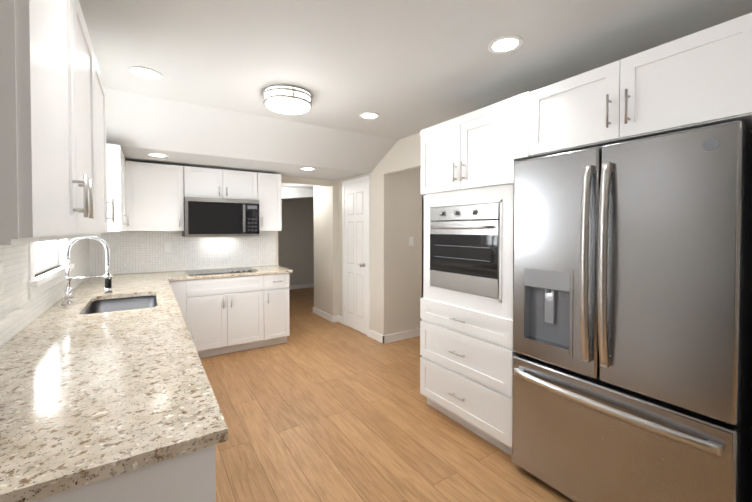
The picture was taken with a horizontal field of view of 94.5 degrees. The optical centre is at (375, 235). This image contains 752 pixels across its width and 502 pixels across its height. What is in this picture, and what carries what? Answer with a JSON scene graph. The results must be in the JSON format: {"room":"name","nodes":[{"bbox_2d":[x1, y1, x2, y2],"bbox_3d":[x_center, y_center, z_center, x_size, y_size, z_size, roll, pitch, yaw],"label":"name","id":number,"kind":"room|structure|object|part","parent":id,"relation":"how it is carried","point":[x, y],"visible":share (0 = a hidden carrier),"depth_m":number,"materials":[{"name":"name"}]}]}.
{"room":"kitchen","nodes":[
{"label":"kitchen","id":0,"kind":"room"},
{"bbox_2d":[35,265,60,276],"bbox_3d":[-1.199,0.175,0.785,0.100,2.430,7.050,-1,1,-33],"label":"wall","id":1,"kind":"structure","parent":0,"point":[43,272],"depth_m":2.20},
{"bbox_2d":[0,238,91,346],"bbox_3d":[-1.984,0.213,2.082,0.006,0.487,3.820,-1,1,-33],"label":"tile backsplash","id":2,"kind":"structure","parent":1,"relation":"attached to","point":[17,311],"depth_m":1.71,"materials":[{"name":"white tile"}]},
{"bbox_2d":[0,262,2,293],"bbox_3d":[-1.538,0.180,1.412,0.008,0.130,0.120,-1,1,-33],"label":"electrical outlet","id":3,"kind":"object","parent":2,"relation":"attached to","point":[1,277],"visible":0.98,"depth_m":1.44,"materials":[{"name":"white plastic"}]},
{"bbox_2d":[27,239,73,299],"bbox_3d":[-2.098,-0.170,2.193,0.145,0.995,1.070,-1,1,-33],"label":"window","id":4,"kind":"structure","parent":1,"relation":"in","point":[44,256],"depth_m":2.19,"materials":[{"name":"white"}]},
{"bbox_2d":[0,0,103,244],"bbox_3d":[-1.101,-0.396,1.025,0.333,0.795,1.060,-1,1,-33],"label":"upper cabinet","id":5,"kind":"object","parent":1,"relation":"attached to","point":[53,168],"depth_m":0.83,"materials":[{"name":"white paint"}]},
{"bbox_2d":[100,72,111,231],"bbox_3d":[-1.479,-0.406,1.603,0.333,0.795,0.560,-1,1,-33],"label":"upper cabinet","id":6,"kind":"object","parent":1,"relation":"attached to","point":[103,153],"depth_m":1.86,"materials":[{"name":"white paint"}]},
{"bbox_2d":[106,143,128,231],"bbox_3d":[-2.567,-0.398,3.297,0.368,0.725,1.128,-1,1,-33],"label":"upper cabinet","id":7,"kind":"object","parent":1,"relation":"attached to","point":[116,179],"visible":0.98,"depth_m":2.89,"materials":[{"name":"white paint"}]},
{"bbox_2d":[95,163,337,315],"bbox_3d":[-1.510,0.106,5.111,4.120,2.430,0.730,-1,1,-33],"label":"wall","id":8,"kind":"structure","parent":0,"point":[326,246],"depth_m":5.38,"materials":[{"name":"beige paint"}]},
{"bbox_2d":[126,161,185,230],"bbox_3d":[-2.441,-0.407,3.856,0.521,0.725,0.333,-1,1,-33],"label":"upper cabinet","id":9,"kind":"object","parent":8,"relation":"attached to","point":[153,190],"depth_m":3.71,"materials":[{"name":"white paint"}]},
{"bbox_2d":[92,231,275,275],"bbox_3d":[-2.191,0.178,4.226,1.950,0.487,0.006,-1,1,-33],"label":"tile backsplash","id":10,"kind":"structure","parent":8,"relation":"attached to","point":[137,252],"depth_m":4.11,"materials":[{"name":"white tile"}]},
{"bbox_2d":[164,243,170,252],"bbox_3d":[-2.432,0.153,4.059,0.073,0.120,0.008,-1,1,-33],"label":"electrical outlet","id":11,"kind":"object","parent":10,"relation":"attached to","point":[167,247],"visible":1,"depth_m":4.06,"materials":[{"name":"white plastic"}]},
{"bbox_2d":[182,189,261,236],"bbox_3d":[-1.855,-0.232,4.173,0.795,0.495,0.448,-1,1,-33],"label":"microwave","id":12,"kind":"object","parent":8,"relation":"attached to","point":[188,201],"depth_m":4.00,"materials":[{"name":"metal"}]},
{"bbox_2d":[186,166,257,192],"bbox_3d":[-1.887,-0.601,4.215,0.795,0.348,0.333,-1,1,-33],"label":"upper cabinet","id":13,"kind":"object","parent":8,"relation":"attached to","point":[212,180],"depth_m":4.07,"materials":[{"name":"white paint"}]},
{"bbox_2d":[258,172,281,230],"bbox_3d":[-1.425,-0.417,4.520,0.298,0.725,0.333,-1,1,-33],"label":"upper cabinet","id":14,"kind":"object","parent":8,"relation":"attached to","point":[269,185],"depth_m":4.39,"materials":[{"name":"white paint"}]},
{"bbox_2d":[313,307,333,322],"bbox_3d":[-0.845,1.266,5.545,0.014,0.095,0.724,-1,1,-33],"label":"baseboard","id":15,"kind":"structure","parent":8,"relation":"attached to","point":[325,315],"depth_m":5.48,"materials":[{"name":"white wood"}]},
{"bbox_2d":[278,199,313,284],"bbox_3d":[-1.841,0.055,8.282,3.200,2.430,0.100,-1,1,-33],"label":"wall","id":16,"kind":"structure","parent":0,"point":[296,244],"depth_m":8.21,"materials":[{"name":"grey paint"}]},
{"bbox_2d":[289,283,313,289],"bbox_3d":[-1.802,1.223,8.259,2.980,0.095,0.014,-1,1,-33],"label":"baseboard","id":17,"kind":"structure","parent":16,"relation":"attached to","point":[300,286],"depth_m":8.27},
{"bbox_2d":[281,187,313,199],"bbox_3d":[-1.552,-0.714,6.367,1.400,0.249,0.600,-1,1,-33],"label":"ceiling soffit","id":18,"kind":"structure","parent":0,"point":[291,193],"depth_m":6.13,"materials":[{"name":"white paint"}]},
{"bbox_2d":[338,133,421,335],"bbox_3d":[1.796,0.144,2.746,1.180,2.430,6.850,-1,1,-33],"label":"wall","id":19,"kind":"structure","parent":0,"point":[395,257],"depth_m":4.41,"materials":[{"name":"beige paint"}]},
{"bbox_2d":[344,181,366,334],"bbox_3d":[-0.314,0.301,4.820,0.079,2.032,0.628,-1,1,-33],"label":"pantry door","id":20,"kind":"structure","parent":19,"relation":"in","point":[355,201],"depth_m":4.81,"materials":[{"name":"white wood"}]},
{"bbox_2d":[342,175,369,336],"bbox_3d":[-0.285,0.274,4.834,0.018,2.102,0.744,-1,1,-33],"label":"door frame","id":21,"kind":"structure","parent":19,"relation":"attached to","point":[357,180],"depth_m":4.64,"materials":[{"name":"white wood"}]},
{"bbox_2d":[369,330,381,342],"bbox_3d":[0.001,1.285,4.416,0.014,0.095,0.300,-1,1,-33],"label":"baseboard","id":22,"kind":"structure","parent":19,"relation":"attached to","point":[372,334],"depth_m":4.42,"materials":[{"name":"white wood"}]},
{"bbox_2d":[382,328,419,343],"bbox_3d":[0.532,1.282,4.564,1.064,0.095,0.014,-1,1,-33],"label":"baseboard","id":23,"kind":"structure","parent":19,"relation":"attached to","point":[384,339],"depth_m":4.41,"materials":[{"name":"white wood"}]},
{"bbox_2d":[409,237,413,245],"bbox_3d":[0.460,0.081,4.499,0.075,0.120,0.012,-1,1,-33],"label":"light switch","id":24,"kind":"object","parent":19,"relation":"attached to","point":[411,241],"visible":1,"depth_m":4.50,"materials":[{"name":"white plastic"}]},
{"bbox_2d":[420,95,523,207],"bbox_3d":[0.830,-0.528,2.550,0.599,0.580,0.834,-1,1,-33],"label":"upper cabinet","id":25,"kind":"object","parent":19,"relation":"attached to","point":[469,158],"depth_m":2.29,"materials":[{"name":"white paint"}]},
{"bbox_2d":[524,12,751,159],"bbox_3d":[1.364,-0.623,1.750,0.618,0.365,0.902,-1,1,-33],"label":"upper cabinet","id":26,"kind":"object","parent":19,"relation":"attached to","point":[701,78],"depth_m":1.48,"materials":[{"name":"white paint"}]},
{"bbox_2d":[200,287,573,501],"bbox_3d":[0.053,1.376,3.567,5.420,0.060,10.300,-1,1,-33],"label":"floor","id":27,"kind":"structure","parent":0,"point":[315,408],"depth_m":2.40,"materials":[{"name":"brown wood"}]},
{"bbox_2d":[40,448,215,501],"bbox_3d":[-0.809,0.950,0.909,0.670,0.878,0.510,-1,1,-33],"label":"base cabinet","id":28,"kind":"object","parent":27,"relation":"on","point":[192,478],"depth_m":0.81,"materials":[{"name":"white paint"}]},
{"bbox_2d":[0,265,292,501],"bbox_3d":[-1.152,0.466,2.631,1.994,0.031,3.820,-1,1,-33],"label":"countertop","id":29,"kind":"structure","parent":28,"relation":"on","point":[91,398],"depth_m":1.04,"materials":[{"name":"beige stone"}]},
{"bbox_2d":[60,236,111,303],"bbox_3d":[-1.929,0.226,2.317,0.260,0.460,0.112,-1,1,-33],"label":"faucet","id":30,"kind":"object","parent":29,"relation":"on","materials":[{"name":"silver metal"}]},
{"bbox_2d":[80,292,155,315],"bbox_3d":[-1.739,0.577,2.392,0.450,0.207,0.740,-1,1,-33],"label":"sink","id":31,"kind":"object","parent":29,"relation":"in","point":[146,299],"depth_m":2.65,"materials":[{"name":"silver metal"}]},
{"bbox_3d":[-1.816,0.415,4.106,0.720,0.022,0.475,-1,1,-33],"label":"cooktop glass","id":32,"kind":"part","parent":29,"relation":"part of","materials":[{"name":"black"}]},
{"bbox_2d":[184,267,259,275],"bbox_3d":[-1.816,0.415,4.106,0.720,0.022,0.476,-1,1,-33],"label":"cooktop","id":33,"kind":"object","parent":29,"relation":"in","point":[206,272],"depth_m":4.08,"materials":[{"name":"black glass"}]},
{"bbox_2d":[169,279,192,333],"bbox_3d":[-2.206,0.902,3.860,0.250,0.878,0.618,-1,1,-33],"label":"base cabinet","id":34,"kind":"object","parent":27,"relation":"on","point":[182,289],"depth_m":3.63,"materials":[{"name":"white paint"}]},
{"bbox_2d":[193,274,268,357],"bbox_3d":[-1.796,0.898,4.128,0.846,0.878,0.618,-1,1,-33],"label":"base cabinet","id":35,"kind":"object","parent":27,"relation":"on","point":[222,315],"depth_m":3.88,"materials":[{"name":"white paint"}]},
{"bbox_2d":[269,273,289,344],"bbox_3d":[-1.378,0.893,4.402,0.370,0.878,0.618,-1,1,-33],"label":"base cabinet","id":36,"kind":"object","parent":27,"relation":"on","point":[279,329],"depth_m":4.18,"materials":[{"name":"white paint"}]},
{"bbox_2d":[420,292,518,455],"bbox_3d":[0.830,0.932,2.574,0.599,0.860,0.804,-1,1,-33],"label":"base cabinet","id":37,"kind":"object","parent":27,"relation":"on","point":[466,342],"depth_m":2.34,"materials":[{"name":"white paint"}]},
{"bbox_2d":[424,200,513,299],"bbox_3d":[0.813,0.092,2.549,0.559,0.570,0.652,-1,1,-33],"label":"wall oven","id":38,"kind":"object","parent":37,"relation":"on","point":[468,248],"depth_m":2.31,"materials":[{"name":"silver metal"}]},
{"bbox_2d":[512,120,751,501],"bbox_3d":[1.284,0.476,1.792,0.688,1.797,0.926,-1,1,-33],"label":"fridge","id":39,"kind":"object","parent":27,"relation":"on","point":[632,317],"visible":1,"depth_m":1.50,"materials":[{"name":"silver metal"}]},
{"bbox_3d":[0.945,0.131,1.844,0.068,1.105,0.458,-1,1,-33],"label":"door","id":40,"kind":"part","parent":39,"relation":"part of","materials":[{"name":"silver metal"}]},
{"bbox_2d":[79,0,751,188],"bbox_3d":[0.053,-1.024,3.528,5.420,0.460,10.300,-1,1,-33],"label":"ceiling","id":41,"kind":"structure","parent":0,"point":[404,68],"depth_m":2.14,"materials":[{"name":"white paint"}]},
{"bbox_2d":[129,66,161,79],"bbox_3d":[-1.508,-1.061,2.278,0.184,0.006,0.184,-1,1,-33],"label":"recessed light","id":42,"kind":"object","parent":41,"relation":"in","point":[144,72],"visible":1,"depth_m":2.27,"materials":[{"name":"white"}]},
{"bbox_2d":[147,153,168,156],"bbox_3d":[-2.156,-0.789,3.436,0.184,0.006,0.184,-1,1,-33],"label":"recessed light","id":43,"kind":"object","parent":41,"relation":"in","point":[157,155],"visible":0.94,"depth_m":3.44,"materials":[{"name":"white"}]},
{"bbox_2d":[263,84,311,113],"bbox_3d":[-0.667,-1.017,2.638,0.360,0.104,0.360,-1,1,-33],"label":"flush ceiling light","id":44,"kind":"object","parent":41,"relation":"attached to","point":[286,99],"visible":1,"depth_m":2.53,"materials":[{"name":"white glass"}]},
{"bbox_2d":[300,167,315,169],"bbox_3d":[-0.824,-0.802,4.213,0.184,0.006,0.184,-1,1,-33],"label":"recessed light","id":45,"kind":"object","parent":41,"relation":"in","point":[306,168],"visible":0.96,"depth_m":4.18,"materials":[{"name":"white"}]},
{"bbox_2d":[359,112,379,118],"bbox_3d":[-0.059,-1.074,3.131,0.184,0.006,0.184,-1,1,-33],"label":"recessed light","id":46,"kind":"object","parent":41,"relation":"in","point":[369,115],"visible":1,"depth_m":3.12,"materials":[{"name":"white"}]},
{"bbox_2d":[488,35,522,53],"bbox_3d":[0.716,-1.055,1.930,0.184,0.006,0.184,-1,1,-33],"label":"recessed light","id":47,"kind":"object","parent":41,"relation":"in","point":[505,44],"visible":1,"depth_m":1.92,"materials":[{"name":"white"}]}
]}

